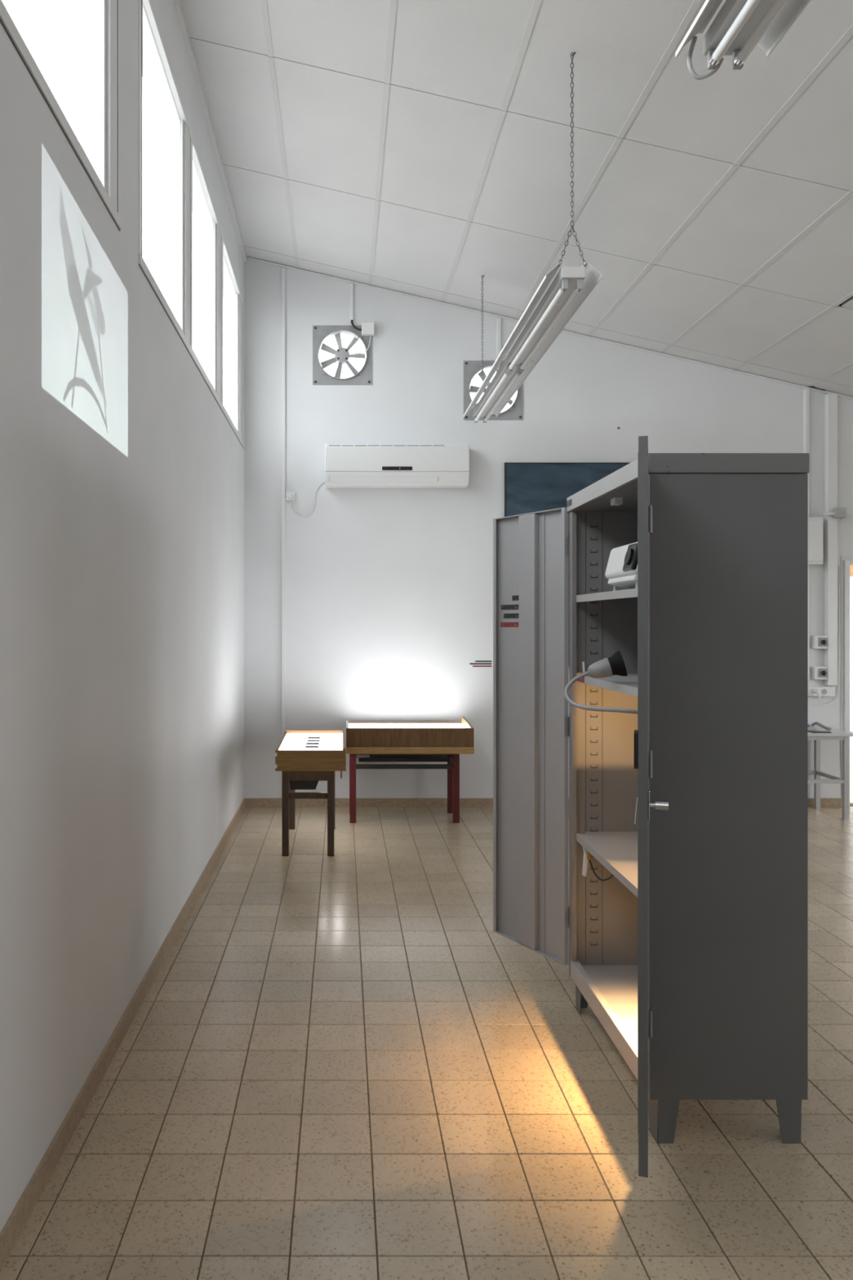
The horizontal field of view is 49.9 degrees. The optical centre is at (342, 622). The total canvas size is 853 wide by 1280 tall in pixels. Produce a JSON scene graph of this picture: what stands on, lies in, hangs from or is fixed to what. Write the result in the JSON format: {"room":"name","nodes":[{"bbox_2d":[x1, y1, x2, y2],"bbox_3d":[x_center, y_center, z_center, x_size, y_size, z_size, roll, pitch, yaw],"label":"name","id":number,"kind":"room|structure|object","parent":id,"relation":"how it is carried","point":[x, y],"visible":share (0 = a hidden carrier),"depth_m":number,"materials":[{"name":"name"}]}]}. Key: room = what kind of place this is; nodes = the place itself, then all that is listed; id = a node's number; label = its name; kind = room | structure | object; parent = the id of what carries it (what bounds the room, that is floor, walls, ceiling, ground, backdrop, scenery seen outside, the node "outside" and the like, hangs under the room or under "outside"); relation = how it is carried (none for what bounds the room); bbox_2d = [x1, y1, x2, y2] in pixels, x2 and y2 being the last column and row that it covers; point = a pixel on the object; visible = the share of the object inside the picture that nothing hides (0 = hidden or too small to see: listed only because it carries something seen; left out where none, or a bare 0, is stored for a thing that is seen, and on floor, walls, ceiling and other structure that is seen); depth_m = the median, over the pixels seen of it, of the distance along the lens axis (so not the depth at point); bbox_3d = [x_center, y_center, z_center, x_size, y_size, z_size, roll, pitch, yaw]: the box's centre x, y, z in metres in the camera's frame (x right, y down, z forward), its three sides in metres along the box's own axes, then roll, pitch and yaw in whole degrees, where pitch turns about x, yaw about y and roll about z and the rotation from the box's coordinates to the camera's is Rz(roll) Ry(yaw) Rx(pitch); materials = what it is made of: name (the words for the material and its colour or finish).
{"room":"workshop room","nodes":[
{"label":"workshop room","id":0,"kind":"room"},
{"bbox_2d":[0,0,244,1232],"bbox_3d":[-0.845,-0.800,1.990,0.140,4.700,10.680,0,0,0],"label":"wall","id":1,"kind":"structure","parent":0,"point":[122,470],"depth_m":2.86,"materials":[{"name":"paint"}]},
{"bbox_2d":[0,0,121,231],"bbox_3d":[-0.789,-1.932,0.133,0.041,1.144,6.065,0,0,0],"label":"window","id":2,"kind":"structure","parent":1,"relation":"in","point":[107,183],"depth_m":3.01,"materials":[{"name":"grey"}]},
{"bbox_2d":[0,797,245,1272],"bbox_3d":[-0.769,1.416,1.990,0.012,0.068,10.380,0,0,0],"label":"baseboard","id":3,"kind":"structure","parent":1,"relation":"attached to","point":[10,1233],"depth_m":2.77,"materials":[{"name":"wood"}]},
{"bbox_2d":[138,0,244,448],"bbox_3d":[-0.789,-1.932,5.290,0.041,1.144,3.660,0,0,0],"label":"window","id":4,"kind":"structure","parent":1,"relation":"in","point":[188,157],"depth_m":4.56,"materials":[{"name":"grey"}]},
{"bbox_2d":[173,0,246,261],"bbox_3d":[-0.764,-2.873,1.990,0.022,0.045,10.380,0,0,0],"label":"trim","id":5,"kind":"structure","parent":1,"relation":"attached to","point":[177,3],"depth_m":5.10,"materials":[{"name":"white metal"}]},
{"bbox_2d":[0,764,852,1279],"bbox_3d":[3.542,1.510,3.025,8.915,0.119,12.750,0,0,0],"label":"floor","id":6,"kind":"structure","parent":0,"point":[339,1066],"depth_m":2.69,"materials":[{"name":"brown tile"}]},
{"bbox_2d":[281,771,335,856],"bbox_3d":[-0.213,1.183,6.035,0.324,0.535,0.770,0,0,0],"label":"wooden table","id":7,"kind":"object","parent":6,"relation":"on","point":[289,796],"visible":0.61,"depth_m":5.65,"materials":[{"name":"brown wood"}]},
{"bbox_2d":[289,780,318,789],"bbox_3d":[-0.238,1.018,5.925,0.197,0.074,0.470,0,0,0],"label":"hopper","id":8,"kind":"object","parent":7,"relation":"attached to","point":[295,784],"visible":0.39,"depth_m":5.73,"materials":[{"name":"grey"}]},
{"bbox_2d":[275,727,346,778],"bbox_3d":[-0.196,0.855,6.073,0.436,0.210,0.950,0,0,0],"label":"display box","id":9,"kind":"object","parent":7,"relation":"on","point":[297,750],"visible":1,"depth_m":5.60,"materials":[{"name":"brown wood"}]},
{"bbox_2d":[279,733,342,750],"bbox_3d":[-0.197,0.802,6.074,0.398,0.016,0.910,0,0,0],"label":"light","id":10,"kind":"object","parent":9,"relation":"attached to","point":[289,741],"depth_m":6.08,"materials":[{"name":"white"}]},
{"bbox_2d":[349,754,459,822],"bbox_3d":[0.452,1.194,6.780,0.795,0.512,0.384,0,0,0],"label":"table","id":11,"kind":"object","parent":6,"relation":"on","point":[452,766],"visible":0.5,"depth_m":6.59,"materials":[{"name":"red wood"}]},
{"bbox_2d":[355,755,373,758],"bbox_3d":[0.158,0.973,6.680,0.135,0.042,0.042,0,0,0],"label":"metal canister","id":12,"kind":"object","parent":11,"relation":"on","point":[357,756],"visible":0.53,"depth_m":6.66,"materials":[{"name":"grey metal"}]},
{"bbox_2d":[358,755,450,761],"bbox_3d":[0.455,1.006,6.780,0.670,0.023,0.240,0,0,0],"label":"tray","id":13,"kind":"object","parent":11,"relation":"on","point":[375,757],"depth_m":6.66,"materials":[{"name":"black plastic"}]},
{"bbox_2d":[346,716,474,754],"bbox_3d":[0.485,0.833,6.790,0.914,0.210,0.580,0,0,0],"label":"display box","id":14,"kind":"object","parent":11,"relation":"on","point":[362,738],"visible":0.98,"depth_m":6.52,"materials":[{"name":"brown wood"}]},
{"bbox_2d":[348,723,465,728],"bbox_3d":[0.485,0.796,6.796,0.876,0.028,0.525,0,0,0],"label":"light","id":15,"kind":"object","parent":14,"relation":"attached to","point":[350,725],"depth_m":6.92,"materials":[{"name":"white"}]},
{"bbox_2d":[493,435,809,1177],"bbox_3d":[0.965,0.489,2.967,0.668,1.922,1.700,0,0,0],"label":"tall cabinet","id":16,"kind":"object","parent":6,"relation":"on","point":[691,958],"visible":0.97,"depth_m":2.53,"materials":[{"name":"metal"}]},
{"bbox_2d":[582,847,613,880],"bbox_3d":[0.980,0.948,3.040,0.167,0.305,0.586,0,0,-5],"label":"lamp","id":17,"kind":"object","parent":16,"relation":"attached to","point":[587,855],"visible":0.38,"depth_m":3.30,"materials":[{"name":"white plastic"}]},
{"bbox_2d":[586,850,591,859],"bbox_3d":[0.888,0.834,3.270,0.018,0.032,0.018,0,0,0],"label":"socket","id":18,"kind":"object","parent":17,"relation":"attached to","point":[588,855],"depth_m":3.26,"materials":[{"name":"gold metal"}]},
{"bbox_2d":[564,650,637,714],"bbox_3d":[0.819,0.186,2.733,0.201,0.198,0.379,0,0,-5],"label":"gooseneck lamp","id":19,"kind":"object","parent":16,"relation":"attached to","point":[615,664],"visible":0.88,"depth_m":2.86,"materials":[{"name":"grey metal"}]},
{"bbox_2d":[576,831,637,897],"bbox_3d":[1.073,0.796,2.981,0.408,0.026,0.862,0,0,0],"label":"shelf","id":20,"kind":"object","parent":16,"relation":"attached to","point":[617,851],"depth_m":3.12,"materials":[{"name":"grey metal"}]},
{"bbox_2d":[576,674,637,696],"bbox_3d":[1.073,0.205,2.981,0.408,0.026,0.862,0,0,0],"label":"shelf","id":21,"kind":"object","parent":16,"relation":"attached to","point":[628,684],"depth_m":3.03,"materials":[{"name":"grey metal"}]},
{"bbox_2d":[576,587,637,602],"bbox_3d":[1.073,-0.089,2.981,0.408,0.026,0.862,0,0,0],"label":"shelf","id":22,"kind":"object","parent":16,"relation":"attached to","point":[630,595],"depth_m":3.19,"materials":[{"name":"grey metal"}]},
{"bbox_2d":[604,542,637,591],"bbox_3d":[1.010,-0.165,2.935,0.260,0.175,0.320,0,0,0],"label":"projector","id":23,"kind":"object","parent":16,"relation":"on","point":[621,571],"visible":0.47,"depth_m":2.92,"materials":[{"name":"white plastic"}]},
{"bbox_2d":[808,725,852,819],"bbox_3d":[3.425,1.131,6.920,0.750,0.638,0.480,0,0,0],"label":"steel table","id":24,"kind":"object","parent":6,"relation":"on","point":[836,734],"visible":0.3,"depth_m":6.71,"materials":[{"name":"grey metal"}]},
{"bbox_2d":[808,730,831,733],"bbox_3d":[3.542,0.809,6.745,0.145,0.006,0.090,0,0,0],"label":"notebook","id":25,"kind":"object","parent":24,"relation":"on","point":[812,731],"visible":0.9,"depth_m":6.72,"materials":[{"name":"grey paper"}]},
{"bbox_2d":[808,721,831,730],"bbox_3d":[3.514,0.759,6.924,0.308,0.106,0.251,0,0,0],"label":"telephone","id":26,"kind":"object","parent":24,"relation":"on","point":[811,727],"visible":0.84,"depth_m":6.83,"materials":[{"name":"grey plastic"}]},
{"bbox_2d":[180,0,852,396],"bbox_3d":[2.888,-2.070,1.990,7.325,1.751,10.380,0,0,0],"label":"ceiling","id":27,"kind":"structure","parent":0,"point":[420,148],"depth_m":4.86,"materials":[{"name":"grey"}]},
{"bbox_2d":[463,275,535,422],"bbox_3d":[1.000,-1.966,5.942,0.243,1.037,1.335,0,0,0],"label":"strip light","id":28,"kind":"object","parent":27,"relation":"hanging from","point":[504,384],"visible":0.95,"depth_m":5.86,"materials":[{"name":"metal"}]},
{"bbox_2d":[493,52,602,371],"bbox_3d":[1.000,-1.966,4.598,0.243,1.037,1.335,0,0,0],"label":"strip light","id":29,"kind":"object","parent":27,"relation":"hanging from","point":[571,286],"visible":1,"depth_m":4.32,"materials":[{"name":"metal"}]},
{"bbox_2d":[675,0,810,79],"bbox_3d":[1.000,-1.961,1.738,0.243,1.047,1.356,0,0,0],"label":"strip light","id":30,"kind":"object","parent":27,"relation":"hanging from","point":[739,26],"visible":1,"depth_m":2.29,"materials":[{"name":"metal"}]},
{"bbox_2d":[244,256,852,806],"bbox_3d":[2.893,-0.800,7.230,7.615,4.700,0.100,0,0,0],"label":"wall","id":31,"kind":"structure","parent":0,"point":[389,591],"depth_m":7.18,"materials":[{"name":"paint"}]},
{"bbox_2d":[281,268,285,737],"bbox_3d":[-0.464,-0.703,7.169,0.028,4.173,0.022,0,0,0],"label":"cable trunking","id":32,"kind":"object","parent":31,"relation":"attached to","point":[283,270],"visible":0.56,"depth_m":7.16,"materials":[{"name":"white plastic"}]},
{"bbox_2d":[285,491,295,500],"bbox_3d":[-0.410,-0.999,7.163,0.076,0.067,0.034,0,0,0],"label":"wall socket","id":33,"kind":"object","parent":31,"relation":"attached to","point":[293,498],"visible":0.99,"depth_m":7.15,"materials":[{"name":"white plastic"}]},
{"bbox_2d":[287,481,324,516],"bbox_3d":[-0.283,-0.977,7.142,0.290,0.278,0.074,0,0,0],"label":"power cord","id":34,"kind":"object","parent":33,"relation":"attached to","point":[289,495],"visible":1,"depth_m":7.17,"materials":[{"name":"white plastic"}]},
{"bbox_2d":[312,320,374,385],"bbox_3d":[0.009,-2.129,7.174,0.486,0.506,0.112,0,0,0],"label":"exhaust fan","id":35,"kind":"object","parent":31,"relation":"attached to","point":[364,333],"visible":1,"depth_m":7.17,"materials":[{"name":"grey metal"}]},
{"bbox_2d":[349,283,353,319],"bbox_3d":[0.072,-2.528,7.171,0.028,0.286,0.018,0,0,0],"label":"cable trunking","id":36,"kind":"object","parent":31,"relation":"attached to","point":[351,285],"visible":1,"depth_m":7.16,"materials":[{"name":"white plastic"}]},
{"bbox_2d":[324,444,469,488],"bbox_3d":[0.421,-1.222,7.074,1.111,0.320,0.212,0,0,0],"label":"air conditioner","id":37,"kind":"object","parent":31,"relation":"attached to","point":[346,465],"visible":1,"depth_m":6.98,"materials":[{"name":"white plastic"}]},
{"bbox_2d":[328,444,444,445],"bbox_3d":[0.341,-1.361,6.987,0.885,0.004,0.006,0,0,0],"label":"grille","id":38,"kind":"object","parent":37,"relation":"attached to","point":[329,445],"depth_m":6.98,"materials":[{"name":"grey plastic"}]},
{"bbox_2d":[469,660,491,666],"bbox_3d":[1.091,0.324,7.179,0.173,0.049,0.002,0,0,0],"label":"wall text","id":39,"kind":"structure","parent":31,"relation":"attached to","point":[475,660],"depth_m":7.18,"materials":[{"name":"grey"}]},
{"bbox_2d":[463,360,523,420],"bbox_3d":[1.190,-1.832,7.193,0.468,0.468,0.074,0,0,0],"label":"exhaust fan","id":40,"kind":"object","parent":31,"relation":"attached to","point":[471,368],"visible":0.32,"depth_m":7.17,"materials":[{"name":"grey metal"}]},
{"bbox_2d":[497,317,501,356],"bbox_3d":[1.234,-2.235,7.171,0.032,0.331,0.018,0,0,0],"label":"cable trunking","id":41,"kind":"object","parent":31,"relation":"attached to","point":[499,319],"visible":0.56,"depth_m":7.16,"materials":[{"name":"white plastic"}]},
{"bbox_2d":[245,798,841,806],"bbox_3d":[1.583,1.417,7.174,4.693,0.066,0.012,0,0,0],"label":"baseboard","id":42,"kind":"structure","parent":31,"relation":"attached to","point":[249,802],"depth_m":7.17,"materials":[{"name":"tile"}]},
{"bbox_2d":[248,257,852,399],"bbox_3d":[2.902,-2.026,7.174,7.295,1.711,0.012,0,0,0],"label":"trim","id":43,"kind":"structure","parent":31,"relation":"attached to","point":[249,258],"depth_m":7.17,"materials":[{"name":"white metal"}]},
{"bbox_2d":[504,462,629,516],"bbox_3d":[2.402,-0.455,7.169,2.249,1.610,0.022,0,0,0],"label":"chalkboard","id":44,"kind":"object","parent":31,"relation":"attached to","point":[529,487],"visible":0.17,"depth_m":7.16,"materials":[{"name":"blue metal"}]},
{"bbox_2d":[803,388,808,679],"bbox_3d":[3.650,-0.695,7.160,0.030,2.289,0.040,0,0,0],"label":"cable trunking","id":45,"kind":"object","parent":31,"relation":"attached to","point":[806,392],"visible":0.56,"depth_m":7.14,"materials":[{"name":"white plastic"}]},
{"bbox_2d":[808,516,822,564],"bbox_3d":[3.627,-0.640,7.117,0.255,0.370,0.044,0,0,0],"label":"box","id":46,"kind":"object","parent":31,"relation":"attached to","point":[815,524],"visible":0.4,"depth_m":7.09,"materials":[{"name":"white plastic"}]},
{"bbox_2d":[811,666,827,679],"bbox_3d":[3.750,0.395,7.136,0.100,0.102,0.088,0,0,0],"label":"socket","id":47,"kind":"object","parent":31,"relation":"attached to","point":[818,673],"visible":1,"depth_m":7.12,"materials":[{"name":"white plastic"}]},
{"bbox_2d":[811,635,827,648],"bbox_3d":[3.750,0.153,7.136,0.100,0.102,0.088,0,0,0],"label":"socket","id":48,"kind":"object","parent":31,"relation":"attached to","point":[817,642],"visible":1,"depth_m":7.12,"materials":[{"name":"white plastic"}]},
{"bbox_2d":[808,686,835,696],"bbox_3d":[3.632,0.540,7.154,0.465,0.076,0.052,0,0,0],"label":"strip","id":49,"kind":"object","parent":31,"relation":"attached to","point":[824,691],"visible":0.34,"depth_m":7.13,"materials":[{"name":"white plastic"}]},
{"bbox_2d":[821,688,826,694],"bbox_3d":[3.775,0.540,7.129,0.044,0.044,0.002,0,0,0],"label":"socket","id":50,"kind":"object","parent":49,"relation":"attached to","point":[824,691],"depth_m":7.13,"materials":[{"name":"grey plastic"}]},
{"bbox_2d":[813,565,839,706],"bbox_3d":[3.808,0.100,7.122,0.248,1.100,0.063,0,0,-12],"label":"cable","id":51,"kind":"object","parent":49,"relation":"attached to","point":[817,691],"visible":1,"depth_m":7.17,"materials":[{"name":"white plastic"}]},
{"bbox_2d":[824,394,837,685],"bbox_3d":[3.837,-0.650,7.150,0.075,2.280,0.060,0,0,0],"label":"pipe boxing","id":52,"kind":"object","parent":31,"relation":"attached to","point":[830,400],"visible":1,"depth_m":7.12,"materials":[{"name":"white plastic"}]},
{"bbox_2d":[822,507,846,519],"bbox_3d":[3.835,-0.846,7.092,0.160,0.092,0.054,0,0,0],"label":"junction box","id":53,"kind":"object","parent":52,"relation":"attached to","point":[837,513],"visible":1,"depth_m":7.07,"materials":[{"name":"grey plastic"}]},
{"bbox_2d":[844,560,852,806],"bbox_3d":[4.428,0.477,7.228,0.945,1.945,0.135,0,0,0],"label":"door","id":54,"kind":"structure","parent":31,"relation":"in","point":[846,562],"depth_m":7.16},
{"bbox_2d":[840,555,852,791],"bbox_3d":[4.116,0.427,7.174,0.369,1.906,0.008,0,0,0],"label":"door frame","id":55,"kind":"structure","parent":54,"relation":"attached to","point":[842,556],"depth_m":7.17,"materials":[{"name":"white plastic"}]},
{"bbox_2d":[849,575,852,764],"bbox_3d":[5.300,0.001,9.350,5.400,2.901,0.100,0,0,0],"label":"wall","id":56,"kind":"structure","parent":0,"point":[851,576],"depth_m":9.30,"materials":[{"name":"paint"}]},
{"bbox_2d":[849,565,852,575],"bbox_3d":[5.900,-0.690,9.260,2.600,0.420,0.080,0,0,0],"label":"trim","id":57,"kind":"structure","parent":56,"relation":"attached to","point":[851,566],"depth_m":9.22,"materials":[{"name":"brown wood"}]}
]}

